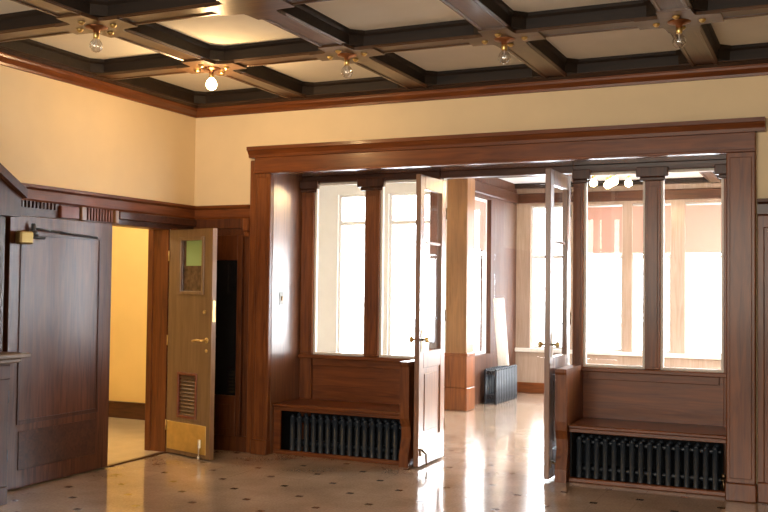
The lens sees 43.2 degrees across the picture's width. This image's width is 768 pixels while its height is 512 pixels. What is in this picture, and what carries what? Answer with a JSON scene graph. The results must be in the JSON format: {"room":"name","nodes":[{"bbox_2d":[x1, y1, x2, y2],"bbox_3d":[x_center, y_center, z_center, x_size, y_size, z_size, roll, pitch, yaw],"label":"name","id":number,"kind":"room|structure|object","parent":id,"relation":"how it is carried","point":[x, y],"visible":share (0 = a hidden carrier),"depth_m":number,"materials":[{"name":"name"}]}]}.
{"room":"entrance hall","nodes":[
{"label":"entrance hall","id":0,"kind":"room"},
{"bbox_2d":[0,65,195,413],"bbox_3d":[-3.580,-0.077,5.280,0.150,3.400,10.900,0,-2,25],"label":"wall","id":1,"kind":"structure","parent":0,"point":[54,133],"depth_m":7.77,"materials":[{"name":"yellow paint"}]},
{"bbox_2d":[1,217,4,350],"bbox_3d":[-4.224,0.570,3.658,0.036,1.990,7.160,0,-2,25],"label":"panelling","id":2,"kind":"object","parent":1,"relation":"attached to","point":[4,217],"visible":0.2,"depth_m":6.91,"materials":[{"name":"brown wood"}]},
{"bbox_2d":[3,215,111,490],"bbox_3d":[-2.450,0.705,7.402,0.118,1.973,1.090,0,-2,25],"label":"door","id":3,"kind":"structure","parent":1,"relation":"in","point":[57,274],"depth_m":7.36,"materials":[{"name":"brown wood"}]},
{"bbox_2d":[0,48,197,117],"bbox_3d":[-3.704,-1.495,4.756,0.070,0.100,9.450,0,-2,25],"label":"trim","id":4,"kind":"structure","parent":1,"relation":"attached to","point":[11,59],"depth_m":7.72,"materials":[{"name":"brown wood"}]},
{"bbox_2d":[22,183,195,218],"bbox_3d":[-3.722,-0.557,4.730,0.055,0.122,9.450,0,-2,25],"label":"rail","id":5,"kind":"object","parent":1,"relation":"attached to","point":[38,193],"visible":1,"depth_m":7.88,"materials":[{"name":"brown wood"}]},
{"bbox_2d":[21,200,196,228],"bbox_3d":[-3.726,-0.441,4.727,0.050,0.110,9.450,0,-2,25],"label":"trim","id":6,"kind":"structure","parent":1,"relation":"attached to","point":[28,208],"depth_m":7.86,"materials":[{"name":"brown wood"}]},
{"bbox_2d":[112,224,177,451],"bbox_3d":[-2.193,0.711,8.341,0.242,2.050,0.990,0,-2,25],"label":"door frame","id":7,"kind":"structure","parent":1,"relation":"attached to","point":[158,238],"depth_m":8.69,"materials":[{"name":"brown wood"}]},
{"bbox_2d":[165,228,216,459],"bbox_3d":[-1.709,0.754,8.432,0.627,1.978,0.115,-1,-2,42],"label":"door","id":8,"kind":"structure","parent":1,"relation":"in","point":[189,421],"depth_m":8.42,"materials":[{"name":"beige wood"}]},
{"bbox_2d":[109,226,148,402],"bbox_3d":[-3.654,0.237,8.939,3.050,3.000,4.300,0,-2,25],"label":"wall","id":9,"kind":"structure","parent":0,"point":[129,272],"depth_m":10.81,"materials":[{"name":"yellow paint"}]},
{"bbox_2d":[108,400,144,419],"bbox_3d":[-2.777,1.712,10.711,2.950,0.185,0.050,0,-2,25],"label":"baseboard","id":10,"kind":"structure","parent":9,"relation":"attached to","point":[117,409],"depth_m":10.73,"materials":[{"name":"brown wood"}]},
{"bbox_2d":[317,179,446,354],"bbox_3d":[-0.789,0.298,11.389,2.400,3.100,2.550,0,-2,25],"label":"wall","id":11,"kind":"structure","parent":0,"point":[329,196],"depth_m":12.57,"materials":[{"name":"beige paint"}]},
{"bbox_2d":[338,194,364,352],"bbox_3d":[-0.327,0.273,12.488,0.560,2.130,0.050,0,-2,25],"label":"window","id":12,"kind":"structure","parent":11,"relation":"in","point":[341,223],"depth_m":12.58,"materials":[{"name":"white paint"}]},
{"bbox_2d":[388,192,429,354],"bbox_3d":[0.381,0.271,12.161,0.680,2.130,0.050,0,-2,25],"label":"window","id":13,"kind":"structure","parent":11,"relation":"in","point":[399,222],"depth_m":12.28,"materials":[{"name":"white paint"}]},
{"bbox_2d":[0,0,767,105],"bbox_3d":[0.102,-1.653,3.006,8.450,0.226,9.450,0,-2,25],"label":"ceiling","id":14,"kind":"structure","parent":0,"point":[272,49],"depth_m":6.69,"materials":[{"name":"beige paint"}]},
{"bbox_2d":[77,21,116,52],"bbox_3d":[-1.838,-1.380,6.188,0.233,0.164,0.233,1,-2,-20],"label":"ceiling light","id":15,"kind":"object","parent":14,"relation":"attached to","point":[96,28],"visible":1,"depth_m":6.17,"materials":[{"name":"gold metal"}]},
{"bbox_2d":[93,32,98,38],"bbox_3d":[-1.838,-1.407,6.189,0.040,0.040,0.039,0,-2,25],"label":"socket","id":16,"kind":"object","parent":15,"relation":"attached to","point":[95,34],"depth_m":6.18,"materials":[{"name":"gold metal"}]},
{"bbox_2d":[194,64,229,89],"bbox_3d":[-1.306,-1.338,7.341,0.233,0.164,0.233,1,-2,-20],"label":"ceiling light","id":17,"kind":"object","parent":14,"relation":"attached to","point":[211,84],"visible":1,"depth_m":7.32,"materials":[{"name":"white glass"}]},
{"bbox_2d":[327,50,366,77],"bbox_3d":[-0.262,-1.341,6.859,0.233,0.164,0.233,1,-2,-20],"label":"ceiling light","id":18,"kind":"object","parent":14,"relation":"attached to","point":[346,56],"visible":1,"depth_m":6.84,"materials":[{"name":"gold metal"}]},
{"bbox_2d":[344,60,349,65],"bbox_3d":[-0.262,-1.368,6.860,0.040,0.040,0.039,0,-2,25],"label":"socket","id":19,"kind":"object","parent":18,"relation":"attached to","point":[346,62],"depth_m":6.85,"materials":[{"name":"gold metal"}]},
{"bbox_2d":[482,33,527,63],"bbox_3d":[0.791,-1.344,6.373,0.233,0.164,0.233,1,-2,-20],"label":"ceiling light","id":20,"kind":"object","parent":14,"relation":"attached to","point":[503,40],"visible":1,"depth_m":6.36,"materials":[{"name":"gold metal"}]},
{"bbox_2d":[501,44,506,50],"bbox_3d":[0.792,-1.371,6.374,0.040,0.040,0.039,0,-2,25],"label":"socket","id":21,"kind":"object","parent":20,"relation":"attached to","point":[504,46],"depth_m":6.36,"materials":[{"name":"gold metal"}]},
{"bbox_2d":[653,15,705,47],"bbox_3d":[1.799,-1.347,5.909,0.233,0.164,0.233,1,-2,-20],"label":"ceiling light","id":22,"kind":"object","parent":14,"relation":"attached to","point":[678,23],"visible":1,"depth_m":5.89,"materials":[{"name":"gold metal"}]},
{"bbox_2d":[676,27,681,34],"bbox_3d":[1.800,-1.373,5.910,0.040,0.040,0.039,0,-2,25],"label":"socket","id":23,"kind":"object","parent":22,"relation":"attached to","point":[678,29],"depth_m":5.90,"materials":[{"name":"gold metal"}]},
{"bbox_2d":[0,392,767,511],"bbox_3d":[-0.013,1.748,6.377,11.800,0.106,16.000,0,-2,25],"label":"floor","id":24,"kind":"structure","parent":0,"point":[492,460],"depth_m":7.32,"materials":[{"name":"beige tile"}]},
{"bbox_2d":[0,163,30,505],"bbox_3d":[-2.900,0.356,6.047,0.360,2.600,1.530,0,-2,25],"label":"mantelpiece","id":25,"kind":"object","parent":24,"relation":"on","point":[12,191],"visible":1,"depth_m":6.55,"materials":[{"name":"brown wood"}]},
{"bbox_2d":[107,451,166,466],"bbox_3d":[-2.111,1.731,8.263,0.050,0.009,0.775,0,-2,25],"label":"threshold","id":26,"kind":"object","parent":24,"relation":"on","point":[162,452],"visible":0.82,"depth_m":8.24,"materials":[{"name":"gold metal"}]},
{"bbox_2d":[273,398,399,464],"bbox_3d":[-0.321,1.544,8.598,1.254,0.445,0.498,0,-2,25],"label":"radiator cover","id":27,"kind":"object","parent":24,"relation":"on","point":[364,409],"visible":0.79,"depth_m":8.49,"materials":[{"name":"brown wood"}]},
{"bbox_2d":[273,398,398,415],"bbox_3d":[-0.319,1.337,8.604,1.254,0.030,0.498,0,-2,25],"label":"shelf","id":28,"kind":"object","parent":27,"relation":"attached to","point":[350,408],"depth_m":8.51,"materials":[{"name":"brown wood"}]},
{"bbox_2d":[281,411,399,449],"bbox_3d":[-0.309,1.562,8.627,1.256,0.412,0.433,0,-2,25],"label":"lining","id":29,"kind":"object","parent":24,"relation":"on","point":[285,422],"visible":0.26,"depth_m":8.84,"materials":[{"name":"black"}]},
{"bbox_2d":[290,413,400,459],"bbox_3d":[-0.320,1.590,8.508,1.120,0.348,0.172,0,-2,25],"label":"radiator","id":30,"kind":"object","parent":24,"relation":"on","point":[389,452],"visible":0.94,"depth_m":8.46,"materials":[{"name":"black metal"}]},
{"bbox_2d":[399,359,413,467],"bbox_3d":[0.278,1.326,8.296,0.085,0.875,0.558,0,-2,25],"label":"board","id":31,"kind":"object","parent":24,"relation":"on","point":[406,396],"visible":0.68,"depth_m":8.07,"materials":[{"name":"brown wood"}]},
{"bbox_2d":[444,178,475,410],"bbox_3d":[0.942,0.336,11.955,0.310,3.100,0.310,0,-2,25],"label":"pier","id":32,"kind":"object","parent":24,"relation":"on","point":[459,365],"visible":0.8,"depth_m":11.83,"materials":[{"name":"brown wood"}]},
{"bbox_2d":[484,364,516,404],"bbox_3d":[1.564,1.696,12.902,0.192,0.456,0.960,0,-2,25],"label":"radiator","id":33,"kind":"object","parent":24,"relation":"on","point":[500,382],"visible":0.96,"depth_m":12.65,"materials":[{"name":"black metal"}]},
{"bbox_2d":[493,298,508,365],"bbox_3d":[1.562,1.014,12.947,0.227,0.909,0.030,0,-2,25],"label":"leaning board","id":34,"kind":"object","parent":33,"relation":"on","point":[498,303],"visible":1,"depth_m":12.93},
{"bbox_2d":[555,365,582,482],"bbox_3d":[1.479,1.323,7.742,0.090,0.875,0.558,0,-2,25],"label":"board","id":35,"kind":"object","parent":24,"relation":"on","point":[569,378],"visible":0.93,"depth_m":7.52,"materials":[{"name":"brown wood"}]},
{"bbox_2d":[568,417,725,496],"bbox_3d":[2.061,1.538,7.499,1.165,0.445,0.498,0,-2,25],"label":"radiator cover","id":36,"kind":"object","parent":24,"relation":"on","point":[660,430],"visible":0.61,"depth_m":7.35,"materials":[{"name":"brown wood"}]},
{"bbox_2d":[568,417,725,439],"bbox_3d":[2.063,1.330,7.505,1.165,0.030,0.498,0,-2,25],"label":"shelf","id":37,"kind":"object","parent":36,"relation":"attached to","point":[660,430],"depth_m":7.40,"materials":[{"name":"brown wood"}]},
{"bbox_2d":[570,432,723,484],"bbox_3d":[2.075,1.555,7.528,1.166,0.412,0.433,0,-2,25],"label":"lining","id":38,"kind":"object","parent":24,"relation":"on","point":[573,435],"visible":0.26,"depth_m":7.63,"materials":[{"name":"black"}]},
{"bbox_2d":[576,434,725,490],"bbox_3d":[2.032,1.583,7.423,1.120,0.348,0.172,0,-2,25],"label":"radiator","id":39,"kind":"object","parent":24,"relation":"on","point":[618,455],"visible":0.97,"depth_m":7.40,"materials":[{"name":"black metal"}]},
{"bbox_2d":[194,75,767,500],"bbox_3d":[2.260,0.061,7.496,8.600,3.400,0.620,0,-2,25],"label":"wall","id":40,"kind":"structure","parent":0,"point":[222,160],"depth_m":7.92,"materials":[{"name":"yellow paint"}]},
{"bbox_2d":[193,218,249,451],"bbox_3d":[-1.508,0.709,8.827,0.640,2.100,0.075,0,-2,25],"label":"panelling","id":41,"kind":"object","parent":40,"relation":"attached to","point":[241,226],"visible":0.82,"depth_m":8.74,"materials":[{"name":"red wood"}]},
{"bbox_2d":[214,235,243,435],"bbox_3d":[-1.473,0.713,8.781,0.400,1.810,0.072,0,-2,25],"label":"wall panel","id":42,"kind":"object","parent":41,"relation":"attached to","point":[229,282],"depth_m":8.77,"materials":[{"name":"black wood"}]},
{"bbox_2d":[195,204,249,218],"bbox_3d":[-1.495,-0.401,8.873,0.630,0.122,0.055,0,-2,25],"label":"rail","id":43,"kind":"object","parent":40,"relation":"attached to","point":[216,211],"visible":0.96,"depth_m":8.86,"materials":[{"name":"brown wood"}]},
{"bbox_2d":[270,171,443,453],"bbox_3d":[0.540,0.519,8.701,3.061,2.520,0.605,0,-2,9],"label":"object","id":44,"kind":"structure","parent":40,"relation":"in","point":[371,376],"depth_m":8.84,"materials":[{"name":"brown wood"}]},
{"bbox_2d":[409,174,446,466],"bbox_3d":[0.401,0.538,8.305,0.178,2.425,0.614,0,-2,24],"label":"door","id":45,"kind":"structure","parent":44,"relation":"attached to","point":[429,420],"depth_m":8.21,"materials":[{"name":"brown wood"}]},
{"bbox_2d":[196,59,767,117],"bbox_3d":[2.064,-1.349,7.258,8.450,0.100,0.070,0,-2,25],"label":"trim","id":46,"kind":"structure","parent":40,"relation":"attached to","point":[756,67],"depth_m":7.77,"materials":[{"name":"brown wood"}]},
{"bbox_2d":[246,152,756,502],"bbox_3d":[0.716,0.443,7.805,4.276,2.620,0.085,0,-2,25],"label":"door frame","id":47,"kind":"structure","parent":40,"relation":"attached to","point":[740,484],"depth_m":6.96,"materials":[{"name":"brown wood"}]},
{"bbox_2d":[285,154,725,176],"bbox_3d":[0.889,-0.764,8.158,3.880,0.020,0.620,0,-2,25],"label":"soffit","id":48,"kind":"structure","parent":40,"relation":"attached to","point":[714,156],"depth_m":8.08,"materials":[{"name":"brown wood"}]},
{"bbox_2d":[441,166,572,178],"bbox_3d":[1.057,-0.716,8.349,1.181,0.060,0.110,0,-2,25],"label":"lintel","id":49,"kind":"object","parent":48,"relation":"attached to","point":[567,170],"visible":0.78,"depth_m":8.32,"materials":[{"name":"brown wood"}]},
{"bbox_2d":[246,117,765,173],"bbox_3d":[0.755,-0.862,7.821,4.330,0.240,0.110,0,-2,25],"label":"lintel","id":50,"kind":"object","parent":40,"relation":"attached to","point":[733,135],"depth_m":7.65,"materials":[{"name":"brown wood"}]},
{"bbox_2d":[572,159,725,481],"bbox_3d":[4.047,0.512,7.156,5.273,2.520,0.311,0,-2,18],"label":"window frame","id":51,"kind":"structure","parent":40,"relation":"in","point":[651,391],"depth_m":7.75,"materials":[{"name":"brown wood"}]},
{"bbox_2d":[538,168,571,479],"bbox_3d":[1.408,0.535,7.840,0.178,2.425,0.614,0,-2,26],"label":"door","id":52,"kind":"structure","parent":51,"relation":"attached to","point":[554,178],"depth_m":7.62,"materials":[{"name":"brown wood"}]},
{"bbox_2d":[757,198,767,214],"bbox_3d":[4.280,-0.352,6.196,3.540,0.122,0.075,0,-2,25],"label":"rail","id":53,"kind":"object","parent":40,"relation":"attached to","point":[762,203],"visible":1,"depth_m":6.92,"materials":[{"name":"brown wood"}]},
{"bbox_2d":[758,215,767,502],"bbox_3d":[4.276,0.724,6.180,3.540,2.040,0.036,0,-2,25],"label":"panelling","id":54,"kind":"object","parent":40,"relation":"attached to","point":[762,219],"visible":1,"depth_m":6.90,"materials":[{"name":"brown wood"}]},
{"bbox_2d":[474,178,516,404],"bbox_3d":[1.394,0.376,13.079,0.150,3.100,2.150,0,-2,25],"label":"wall","id":55,"kind":"structure","parent":0,"point":[501,214],"depth_m":13.21,"materials":[{"name":"brown wood"}]},
{"bbox_2d":[474,197,486,354],"bbox_3d":[1.208,0.262,12.700,0.050,2.060,0.700,0,-2,25],"label":"window","id":56,"kind":"structure","parent":55,"relation":"in","point":[484,253],"depth_m":12.98,"materials":[{"name":"white paint"}]},
{"bbox_2d":[475,200,484,249],"bbox_3d":[1.213,-0.410,12.723,0.004,0.645,0.690,0,-2,25],"label":"roller blind","id":57,"kind":"object","parent":56,"relation":"attached to","point":[479,205],"visible":0.64,"depth_m":12.83,"materials":[{"name":"fabric"}]},
{"bbox_2d":[475,181,517,203],"bbox_3d":[1.486,-0.864,13.060,0.040,0.140,2.110,0,-2,25],"label":"crown molding","id":58,"kind":"structure","parent":55,"relation":"attached to","point":[480,187],"depth_m":13.04,"materials":[{"name":"brown wood"}]},
{"bbox_2d":[482,171,720,188],"bbox_3d":[1.645,-1.142,11.184,6.800,0.178,5.480,0,-2,25],"label":"ceiling","id":59,"kind":"structure","parent":0,"point":[522,182],"depth_m":13.05,"materials":[{"name":"beige paint"}]},
{"bbox_2d":[590,175,631,188],"bbox_3d":[2.602,-0.914,11.109,0.368,0.244,0.368,2,-2,-43],"label":"ceiling light","id":60,"kind":"object","parent":59,"relation":"attached to","point":[611,181],"visible":0.61,"depth_m":11.08,"materials":[{"name":"white glass"}]},
{"bbox_2d":[516,183,720,382],"bbox_3d":[3.896,0.409,13.191,4.600,3.100,0.150,0,-2,25],"label":"wall","id":61,"kind":"structure","parent":0,"point":[530,365],"depth_m":13.39,"materials":[{"name":"brown wood"}]},
{"bbox_2d":[517,382,543,393],"bbox_3d":[3.866,1.881,13.057,4.350,0.150,0.020,0,-2,25],"label":"baseboard","id":62,"kind":"structure","parent":61,"relation":"attached to","point":[524,387],"depth_m":13.87,"materials":[{"name":"brown wood"}]},
{"bbox_2d":[531,206,561,348],"bbox_3d":[2.358,0.303,13.893,0.500,2.040,0.050,0,-2,25],"label":"window","id":63,"kind":"structure","parent":61,"relation":"in","point":[533,256],"depth_m":13.97,"materials":[{"name":"white paint"}]},
{"bbox_2d":[587,204,622,350],"bbox_3d":[3.053,0.301,13.572,0.590,2.040,0.050,0,-2,25],"label":"window","id":64,"kind":"structure","parent":61,"relation":"in","point":[588,256],"depth_m":13.47,"materials":[{"name":"white paint"}]},
{"bbox_2d":[587,205,621,253],"bbox_3d":[3.040,-0.369,13.547,0.580,0.689,0.029,0,-2,25],"label":"roller blind","id":65,"kind":"object","parent":64,"relation":"attached to","point":[604,221],"visible":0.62,"depth_m":13.52,"materials":[{"name":"fabric"}]},
{"bbox_2d":[515,348,720,359],"bbox_3d":[3.866,1.343,13.060,4.350,0.055,0.050,0,-2,25],"label":"sill","id":66,"kind":"structure","parent":61,"relation":"attached to","point":[590,352],"depth_m":13.29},
{"bbox_2d":[517,188,720,203],"bbox_3d":[3.825,-0.833,13.164,4.500,0.140,0.040,0,-2,25],"label":"crown molding","id":67,"kind":"structure","parent":61,"relation":"attached to","point":[699,193],"depth_m":13.36,"materials":[{"name":"brown wood"}]},
{"bbox_2d":[632,254,670,352],"bbox_3d":[3.675,0.299,13.286,0.520,2.040,0.050,0,-2,25],"label":"window","id":68,"kind":"structure","parent":61,"relation":"in","point":[634,255],"depth_m":13.34,"materials":[{"name":"glass"}]},
{"bbox_2d":[632,203,670,253],"bbox_3d":[3.662,-0.371,13.261,0.510,0.689,0.029,0,-2,25],"label":"roller blind","id":69,"kind":"object","parent":61,"relation":"attached to","point":[637,236],"visible":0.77,"depth_m":13.31,"materials":[{"name":"fabric"}]},
{"bbox_2d":[685,202,720,354],"bbox_3d":[4.383,0.298,12.959,0.680,2.040,0.050,0,-2,25],"label":"window","id":70,"kind":"structure","parent":61,"relation":"in","point":[687,256],"depth_m":13.05,"materials":[{"name":"white paint"}]},
{"bbox_2d":[685,202,720,253],"bbox_3d":[4.370,-0.373,12.934,0.670,0.689,0.029,0,-2,25],"label":"roller blind","id":71,"kind":"object","parent":70,"relation":"attached to","point":[702,221],"visible":0.62,"depth_m":12.97,"materials":[{"name":"fabric"}]},
{"label":"outside","id":72,"kind":"structure","parent":0,"visible":0},
{"bbox_2d":[341,317,720,355],"bbox_3d":[-1.806,2.710,8.932,120.000,0.100,120.000,0,-2,25],"label":"ground","id":73,"kind":"structure","parent":72,"point":[700,338],"depth_m":48.43,"materials":[{"name":"white"}]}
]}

